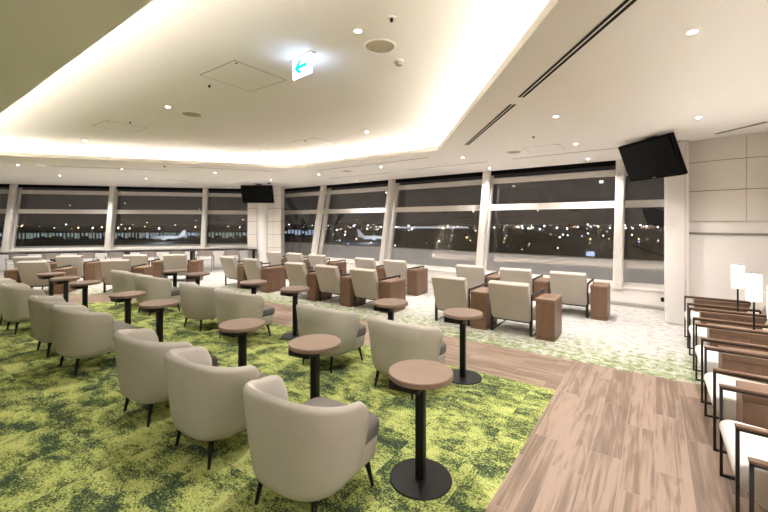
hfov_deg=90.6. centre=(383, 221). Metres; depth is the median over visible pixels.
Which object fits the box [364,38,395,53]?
ceiling speaker
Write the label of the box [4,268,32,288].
box
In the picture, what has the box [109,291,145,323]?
side table
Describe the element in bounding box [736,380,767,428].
box
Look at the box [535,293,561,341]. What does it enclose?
side table
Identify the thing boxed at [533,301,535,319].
seat cushion
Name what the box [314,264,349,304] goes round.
lounge armchair
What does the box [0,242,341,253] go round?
wall
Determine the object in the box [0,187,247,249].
window frame
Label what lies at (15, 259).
lounge armchair
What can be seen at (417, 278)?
box
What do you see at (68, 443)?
carpet
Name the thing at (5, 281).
armchair
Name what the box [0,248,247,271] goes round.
wall
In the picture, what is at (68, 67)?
ceiling
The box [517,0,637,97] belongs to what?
ceiling vent
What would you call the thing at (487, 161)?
ceiling vent
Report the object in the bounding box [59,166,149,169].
ceiling vent
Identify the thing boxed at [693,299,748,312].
box
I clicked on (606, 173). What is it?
window frame
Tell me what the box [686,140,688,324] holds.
trim
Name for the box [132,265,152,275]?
box
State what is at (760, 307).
lounge armchair
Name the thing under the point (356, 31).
recessed light
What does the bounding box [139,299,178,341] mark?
side table
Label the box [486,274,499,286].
box
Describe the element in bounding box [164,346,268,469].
armchair
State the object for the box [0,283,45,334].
armchair
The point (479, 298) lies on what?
side table
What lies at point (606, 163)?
trim
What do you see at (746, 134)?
trim
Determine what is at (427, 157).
ceiling vent
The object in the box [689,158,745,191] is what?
wall panel
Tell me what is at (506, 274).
lounge armchair
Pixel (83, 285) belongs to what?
side table
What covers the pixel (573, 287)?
lounge armchair
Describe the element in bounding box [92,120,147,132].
ceiling hatch
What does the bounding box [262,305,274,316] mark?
seat cushion
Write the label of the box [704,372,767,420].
seat cushion
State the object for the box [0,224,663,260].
city skyline
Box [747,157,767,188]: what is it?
wall panel
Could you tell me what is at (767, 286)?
table lamp
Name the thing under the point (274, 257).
lounge armchair
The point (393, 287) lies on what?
side table
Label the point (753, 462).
lounge armchair
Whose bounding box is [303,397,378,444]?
seat cushion
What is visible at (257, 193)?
television
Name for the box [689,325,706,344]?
seat cushion
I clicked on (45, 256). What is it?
desk chair
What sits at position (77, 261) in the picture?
lounge armchair
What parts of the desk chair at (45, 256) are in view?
backrest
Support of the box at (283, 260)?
on the carpet
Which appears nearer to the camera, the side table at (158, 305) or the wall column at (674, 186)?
the side table at (158, 305)
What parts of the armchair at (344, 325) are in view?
leg, seat, leg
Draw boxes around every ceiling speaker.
[181,111,202,116]
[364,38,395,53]
[506,151,521,153]
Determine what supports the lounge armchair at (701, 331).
on the carpet
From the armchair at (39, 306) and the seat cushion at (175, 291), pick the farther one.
the seat cushion at (175, 291)
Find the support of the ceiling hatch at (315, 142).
attached to the ceiling
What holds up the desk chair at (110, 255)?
on the carpet
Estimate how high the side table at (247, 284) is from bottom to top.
0.692 m
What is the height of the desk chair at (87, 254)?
0.721 m
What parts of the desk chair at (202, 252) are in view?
backrest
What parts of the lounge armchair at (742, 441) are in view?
arm frame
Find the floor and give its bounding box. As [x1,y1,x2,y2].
[53,294,767,511]
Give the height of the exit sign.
0.182 m
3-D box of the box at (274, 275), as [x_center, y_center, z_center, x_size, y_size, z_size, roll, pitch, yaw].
[-2.652,1.364,9.077,0.254,0.572,0.504,0,0,35]
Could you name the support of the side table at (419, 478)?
on the carpet
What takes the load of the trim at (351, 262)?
on the wall at (640, 297)
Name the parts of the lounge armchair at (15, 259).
backrest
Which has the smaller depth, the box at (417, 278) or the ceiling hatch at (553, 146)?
the ceiling hatch at (553, 146)
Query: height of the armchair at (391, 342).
0.727 m
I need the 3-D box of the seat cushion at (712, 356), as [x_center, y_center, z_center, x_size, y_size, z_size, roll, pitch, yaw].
[3.315,1.378,3.550,0.604,0.239,0.560,0,0,35]
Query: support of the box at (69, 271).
on the carpet
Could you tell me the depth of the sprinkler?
2.88 m
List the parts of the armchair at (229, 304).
seat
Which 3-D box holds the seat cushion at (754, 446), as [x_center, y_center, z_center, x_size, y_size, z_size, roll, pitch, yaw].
[2.253,1.378,2.060,0.604,0.239,0.560,0,0,35]
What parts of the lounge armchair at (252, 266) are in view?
backrest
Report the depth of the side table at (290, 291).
5.48 m
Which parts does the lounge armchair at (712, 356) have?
arm frame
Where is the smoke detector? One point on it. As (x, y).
(398, 62)
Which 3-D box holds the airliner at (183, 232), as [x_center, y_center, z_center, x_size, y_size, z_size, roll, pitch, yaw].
[-221.324,13.900,390.001,35.000,11.500,30.000,0,0,-5]
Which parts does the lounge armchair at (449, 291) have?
arm frame, backrest, arm frame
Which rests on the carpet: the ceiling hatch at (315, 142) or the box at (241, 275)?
the box at (241, 275)
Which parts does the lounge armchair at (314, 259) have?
backrest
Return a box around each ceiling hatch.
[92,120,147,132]
[200,60,285,91]
[294,138,335,146]
[523,144,564,152]
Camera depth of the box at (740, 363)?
3.12 m
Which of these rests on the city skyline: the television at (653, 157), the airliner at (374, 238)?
the airliner at (374, 238)
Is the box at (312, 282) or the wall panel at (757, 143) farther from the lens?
the box at (312, 282)
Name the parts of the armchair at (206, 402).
leg, leg, seat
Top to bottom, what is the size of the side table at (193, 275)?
0.692 m
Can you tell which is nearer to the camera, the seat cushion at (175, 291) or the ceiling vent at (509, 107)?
the ceiling vent at (509, 107)
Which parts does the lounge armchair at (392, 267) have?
backrest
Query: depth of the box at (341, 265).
10.11 m
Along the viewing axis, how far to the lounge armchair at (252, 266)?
9.12 m
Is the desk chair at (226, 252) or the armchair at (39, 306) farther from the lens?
the desk chair at (226, 252)
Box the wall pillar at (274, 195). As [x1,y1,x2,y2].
[248,195,283,247]
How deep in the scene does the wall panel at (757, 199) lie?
5.55 m
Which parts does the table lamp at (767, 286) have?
lamp shade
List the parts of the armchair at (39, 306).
leg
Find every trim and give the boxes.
[0,184,240,191]
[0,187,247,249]
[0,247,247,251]
[1,184,17,250]
[104,186,115,250]
[200,188,207,247]
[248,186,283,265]
[257,203,267,265]
[284,161,615,191]
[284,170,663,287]
[284,255,663,291]
[289,160,615,188]
[311,185,326,253]
[379,179,395,264]
[476,171,490,265]
[612,159,625,289]
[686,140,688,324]
[689,134,767,220]
[689,232,767,235]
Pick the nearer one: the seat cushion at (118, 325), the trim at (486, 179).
the seat cushion at (118, 325)
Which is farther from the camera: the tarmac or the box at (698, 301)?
the tarmac
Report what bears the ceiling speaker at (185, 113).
attached to the ceiling
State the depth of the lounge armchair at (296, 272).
8.20 m
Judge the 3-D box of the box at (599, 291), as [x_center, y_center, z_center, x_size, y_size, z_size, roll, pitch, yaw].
[3.752,1.364,6.586,0.254,0.572,0.504,0,0,35]
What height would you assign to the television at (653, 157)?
0.634 m
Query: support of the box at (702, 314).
on the carpet
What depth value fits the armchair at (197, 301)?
5.70 m
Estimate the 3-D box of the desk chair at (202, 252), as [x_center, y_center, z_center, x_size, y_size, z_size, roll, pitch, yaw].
[-5.927,1.290,12.622,0.502,0.721,0.460,0,0,-15]
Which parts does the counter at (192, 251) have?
leg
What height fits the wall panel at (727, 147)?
0.345 m
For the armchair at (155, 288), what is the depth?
6.68 m
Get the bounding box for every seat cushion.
[113,321,135,334]
[171,286,179,295]
[210,354,217,366]
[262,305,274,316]
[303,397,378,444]
[357,324,365,337]
[439,341,445,355]
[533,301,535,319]
[684,311,698,324]
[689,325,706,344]
[695,344,717,373]
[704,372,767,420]
[719,420,767,509]
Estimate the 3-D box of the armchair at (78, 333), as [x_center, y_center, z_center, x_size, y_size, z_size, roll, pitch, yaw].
[-3.369,1.289,4.404,0.742,0.727,0.722,0,0,34]
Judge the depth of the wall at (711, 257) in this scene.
5.81 m
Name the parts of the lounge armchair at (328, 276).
backrest, arm frame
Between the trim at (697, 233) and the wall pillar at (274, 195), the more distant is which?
the wall pillar at (274, 195)
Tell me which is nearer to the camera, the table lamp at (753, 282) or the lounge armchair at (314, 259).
the table lamp at (753, 282)
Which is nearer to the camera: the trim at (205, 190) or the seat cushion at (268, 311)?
the seat cushion at (268, 311)
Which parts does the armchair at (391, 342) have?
leg, seat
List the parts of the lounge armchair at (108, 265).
arm frame, backrest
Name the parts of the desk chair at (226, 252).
backrest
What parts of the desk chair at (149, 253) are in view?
backrest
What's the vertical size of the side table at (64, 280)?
0.692 m
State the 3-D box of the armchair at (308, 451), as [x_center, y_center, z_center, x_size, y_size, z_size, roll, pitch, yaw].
[-0.430,1.289,2.308,0.742,0.727,0.722,0,0,33]
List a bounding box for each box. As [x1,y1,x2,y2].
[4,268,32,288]
[49,262,56,268]
[51,267,76,294]
[84,261,102,282]
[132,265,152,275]
[151,260,167,277]
[189,259,203,281]
[237,265,259,288]
[261,266,284,292]
[282,259,287,278]
[303,260,311,271]
[307,272,331,300]
[327,261,346,275]
[340,275,365,306]
[376,266,385,280]
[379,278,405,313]
[407,268,427,295]
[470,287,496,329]
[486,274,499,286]
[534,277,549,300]
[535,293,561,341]
[590,282,609,320]
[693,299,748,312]
[699,308,764,329]
[707,323,767,351]
[718,345,767,383]
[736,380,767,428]
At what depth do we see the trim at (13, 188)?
12.82 m
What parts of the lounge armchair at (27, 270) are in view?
backrest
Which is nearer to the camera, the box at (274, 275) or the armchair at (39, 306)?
the armchair at (39, 306)
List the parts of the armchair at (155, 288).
seat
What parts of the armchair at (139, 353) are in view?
leg, leg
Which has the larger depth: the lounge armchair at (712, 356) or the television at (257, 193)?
the television at (257, 193)
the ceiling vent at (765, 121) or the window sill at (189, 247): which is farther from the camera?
the window sill at (189, 247)
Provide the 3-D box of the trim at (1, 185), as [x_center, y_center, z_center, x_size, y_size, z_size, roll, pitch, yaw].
[-11.155,-1.330,13.692,14.037,0.240,0.126,0,0,-15]
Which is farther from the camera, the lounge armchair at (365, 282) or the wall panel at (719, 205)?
the lounge armchair at (365, 282)
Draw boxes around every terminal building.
[0,230,247,239]
[284,227,313,235]
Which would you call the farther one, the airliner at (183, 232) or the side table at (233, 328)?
the airliner at (183, 232)
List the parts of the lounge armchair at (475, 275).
backrest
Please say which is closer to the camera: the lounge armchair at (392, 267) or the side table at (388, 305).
the side table at (388, 305)
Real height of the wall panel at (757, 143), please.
0.345 m
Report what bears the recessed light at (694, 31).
in the ceiling
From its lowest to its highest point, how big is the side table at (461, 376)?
0.692 m
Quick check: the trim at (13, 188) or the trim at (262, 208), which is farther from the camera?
the trim at (262, 208)
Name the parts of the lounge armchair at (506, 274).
backrest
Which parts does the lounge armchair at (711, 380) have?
arm frame, arm frame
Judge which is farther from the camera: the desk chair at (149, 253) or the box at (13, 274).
the desk chair at (149, 253)
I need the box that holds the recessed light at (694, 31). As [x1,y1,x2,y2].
[684,29,700,35]
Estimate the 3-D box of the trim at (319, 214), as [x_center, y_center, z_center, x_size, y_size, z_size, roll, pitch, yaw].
[-2.300,0.005,13.333,0.170,2.650,0.672,0,0,38]
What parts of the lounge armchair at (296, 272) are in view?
backrest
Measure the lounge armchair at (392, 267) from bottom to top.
0.779 m
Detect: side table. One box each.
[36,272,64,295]
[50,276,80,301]
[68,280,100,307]
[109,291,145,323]
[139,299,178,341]
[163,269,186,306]
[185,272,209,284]
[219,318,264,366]
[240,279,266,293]
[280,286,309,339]
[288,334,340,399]
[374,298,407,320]
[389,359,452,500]
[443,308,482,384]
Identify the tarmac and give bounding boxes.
[284,242,663,284]
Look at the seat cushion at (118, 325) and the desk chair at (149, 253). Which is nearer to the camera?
the seat cushion at (118, 325)
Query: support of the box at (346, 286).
on the carpet
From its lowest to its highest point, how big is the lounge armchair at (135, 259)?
0.779 m
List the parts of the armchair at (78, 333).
leg, leg, seat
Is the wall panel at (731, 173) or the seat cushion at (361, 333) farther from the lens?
the wall panel at (731, 173)
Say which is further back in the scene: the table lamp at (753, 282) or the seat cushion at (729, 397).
the table lamp at (753, 282)
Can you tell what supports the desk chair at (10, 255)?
on the carpet
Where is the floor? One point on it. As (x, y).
(608, 439)
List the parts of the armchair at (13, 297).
leg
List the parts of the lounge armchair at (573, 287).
backrest, arm frame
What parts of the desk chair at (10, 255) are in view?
backrest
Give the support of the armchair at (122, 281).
on the carpet
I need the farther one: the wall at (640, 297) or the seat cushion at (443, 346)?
the wall at (640, 297)
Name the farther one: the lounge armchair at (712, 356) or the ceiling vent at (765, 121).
the ceiling vent at (765, 121)
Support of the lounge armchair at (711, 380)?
on the floor
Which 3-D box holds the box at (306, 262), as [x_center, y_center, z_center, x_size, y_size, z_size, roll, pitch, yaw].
[-1.996,1.364,10.685,0.254,0.572,0.504,0,0,35]
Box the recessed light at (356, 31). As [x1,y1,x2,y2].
[353,28,362,33]
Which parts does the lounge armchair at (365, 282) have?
backrest, arm frame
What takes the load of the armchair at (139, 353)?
on the carpet
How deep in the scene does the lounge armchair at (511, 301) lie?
5.55 m
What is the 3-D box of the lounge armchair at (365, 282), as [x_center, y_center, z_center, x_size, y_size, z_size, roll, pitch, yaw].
[-0.176,1.261,7.417,0.638,0.779,0.876,0,0,35]
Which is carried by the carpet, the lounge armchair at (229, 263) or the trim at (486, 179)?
the lounge armchair at (229, 263)
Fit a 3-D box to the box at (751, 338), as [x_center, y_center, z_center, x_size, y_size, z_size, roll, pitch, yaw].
[3.670,1.375,3.862,0.574,0.550,0.254,0,0,35]
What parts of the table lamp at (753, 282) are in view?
stem, lamp shade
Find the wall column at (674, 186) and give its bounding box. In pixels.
[664,141,685,324]
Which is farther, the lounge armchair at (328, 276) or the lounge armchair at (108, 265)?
the lounge armchair at (108, 265)
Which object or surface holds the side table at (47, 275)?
on the carpet
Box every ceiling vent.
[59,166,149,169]
[324,157,429,169]
[410,161,487,169]
[465,104,516,144]
[514,148,614,158]
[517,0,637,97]
[714,121,767,133]
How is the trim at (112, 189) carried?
attached to the wall at (243, 253)
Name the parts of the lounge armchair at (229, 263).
backrest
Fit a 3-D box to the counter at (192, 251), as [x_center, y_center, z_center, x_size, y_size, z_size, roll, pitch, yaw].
[-9.455,1.300,12.299,10.150,0.700,0.550,0,0,-15]
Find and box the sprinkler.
[387,16,395,22]
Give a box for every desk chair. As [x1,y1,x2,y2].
[5,254,27,269]
[41,253,59,261]
[77,252,97,261]
[105,252,124,259]
[140,251,157,261]
[169,251,184,253]
[196,250,213,271]
[223,250,239,264]
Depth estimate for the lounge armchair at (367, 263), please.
9.20 m
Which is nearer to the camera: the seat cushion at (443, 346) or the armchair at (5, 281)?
the seat cushion at (443, 346)
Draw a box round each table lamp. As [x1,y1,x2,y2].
[731,266,744,311]
[745,274,762,330]
[767,286,767,354]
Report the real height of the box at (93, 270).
0.572 m
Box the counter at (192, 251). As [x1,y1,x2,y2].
[0,248,256,260]
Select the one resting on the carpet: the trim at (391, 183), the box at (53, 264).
the box at (53, 264)
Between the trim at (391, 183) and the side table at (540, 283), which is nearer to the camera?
the side table at (540, 283)
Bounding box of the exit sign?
[289,50,315,79]
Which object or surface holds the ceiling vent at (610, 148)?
in the ceiling
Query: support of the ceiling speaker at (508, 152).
attached to the ceiling
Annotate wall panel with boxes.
[689,134,745,162]
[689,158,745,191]
[689,189,745,220]
[747,132,767,157]
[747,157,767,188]
[747,188,767,220]
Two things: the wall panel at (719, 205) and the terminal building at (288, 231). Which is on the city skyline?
the terminal building at (288, 231)
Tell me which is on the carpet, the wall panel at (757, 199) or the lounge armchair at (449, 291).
the lounge armchair at (449, 291)
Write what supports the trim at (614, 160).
attached to the ceiling
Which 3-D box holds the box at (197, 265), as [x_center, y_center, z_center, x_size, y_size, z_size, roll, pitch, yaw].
[-5.286,1.364,10.698,0.254,0.572,0.504,0,0,-11]
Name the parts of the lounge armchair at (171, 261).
backrest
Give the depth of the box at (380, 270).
9.01 m
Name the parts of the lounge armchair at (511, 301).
arm frame, backrest, arm frame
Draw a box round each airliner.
[150,230,185,240]
[356,230,381,240]
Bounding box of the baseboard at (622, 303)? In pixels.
[346,271,663,309]
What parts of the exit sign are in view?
sign panel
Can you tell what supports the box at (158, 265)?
on the carpet
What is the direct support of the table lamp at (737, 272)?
on the box at (702, 314)
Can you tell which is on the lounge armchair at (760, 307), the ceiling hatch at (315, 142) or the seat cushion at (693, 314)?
the seat cushion at (693, 314)
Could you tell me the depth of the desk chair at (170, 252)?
12.21 m
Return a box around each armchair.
[0,279,48,324]
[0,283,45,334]
[12,256,55,268]
[16,260,70,289]
[27,295,94,357]
[50,305,135,375]
[55,255,99,280]
[101,259,145,292]
[110,269,143,304]
[113,328,217,426]
[122,254,159,266]
[133,274,180,315]
[163,254,195,281]
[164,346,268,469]
[179,282,221,331]
[214,288,274,337]
[219,256,261,284]
[241,258,285,286]
[242,375,378,511]
[266,251,286,264]
[284,261,314,298]
[286,252,308,262]
[296,303,365,372]
[308,254,345,270]
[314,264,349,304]
[349,267,400,306]
[354,257,383,268]
[367,315,445,399]
[383,259,423,293]
[431,275,485,325]
[455,264,498,290]
[488,280,544,336]
[499,267,542,300]
[549,271,593,317]
[684,289,766,348]
[689,307,767,371]
[695,323,767,404]
[704,346,767,453]
[719,383,767,511]
[747,457,767,511]
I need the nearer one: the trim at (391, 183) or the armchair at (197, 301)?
the armchair at (197, 301)
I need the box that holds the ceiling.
[0,0,767,188]
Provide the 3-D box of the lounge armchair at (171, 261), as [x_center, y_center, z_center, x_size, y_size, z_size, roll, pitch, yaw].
[-5.754,1.261,10.698,0.638,0.779,0.876,0,0,-10]
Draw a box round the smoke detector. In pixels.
[394,59,403,66]
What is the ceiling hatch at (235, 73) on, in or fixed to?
attached to the ceiling
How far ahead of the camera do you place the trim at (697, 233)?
5.73 m
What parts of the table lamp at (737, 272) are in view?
stem, lamp shade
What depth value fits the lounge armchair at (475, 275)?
7.65 m
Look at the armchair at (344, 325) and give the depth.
4.17 m
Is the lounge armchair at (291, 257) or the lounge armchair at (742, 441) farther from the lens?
the lounge armchair at (291, 257)
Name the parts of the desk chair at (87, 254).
backrest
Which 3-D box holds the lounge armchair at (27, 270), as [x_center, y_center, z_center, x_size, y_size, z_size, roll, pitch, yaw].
[-7.947,1.261,8.898,0.638,0.779,0.876,0,0,-10]
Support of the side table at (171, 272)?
on the carpet
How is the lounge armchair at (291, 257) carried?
on the carpet
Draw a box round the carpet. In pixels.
[0,266,703,511]
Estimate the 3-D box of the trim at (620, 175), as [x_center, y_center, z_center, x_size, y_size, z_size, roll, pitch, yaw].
[4.801,0.005,7.750,0.170,2.650,0.672,0,0,38]
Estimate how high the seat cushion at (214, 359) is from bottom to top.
0.110 m
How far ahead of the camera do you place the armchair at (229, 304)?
5.16 m
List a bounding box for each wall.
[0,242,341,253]
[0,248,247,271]
[284,257,663,309]
[689,221,767,310]
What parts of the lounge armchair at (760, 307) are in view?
arm frame, arm frame, backrest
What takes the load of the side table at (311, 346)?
on the carpet
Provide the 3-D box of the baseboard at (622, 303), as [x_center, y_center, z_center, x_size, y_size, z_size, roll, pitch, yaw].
[0.881,1.615,10.695,13.214,0.070,0.300,0,0,38]
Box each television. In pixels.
[241,184,273,202]
[618,132,687,181]
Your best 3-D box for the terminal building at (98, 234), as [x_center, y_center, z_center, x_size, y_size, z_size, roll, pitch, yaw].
[-323.024,14.850,433.573,369.000,9.600,35.000,0,0,-6]
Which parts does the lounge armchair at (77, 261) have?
backrest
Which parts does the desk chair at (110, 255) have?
backrest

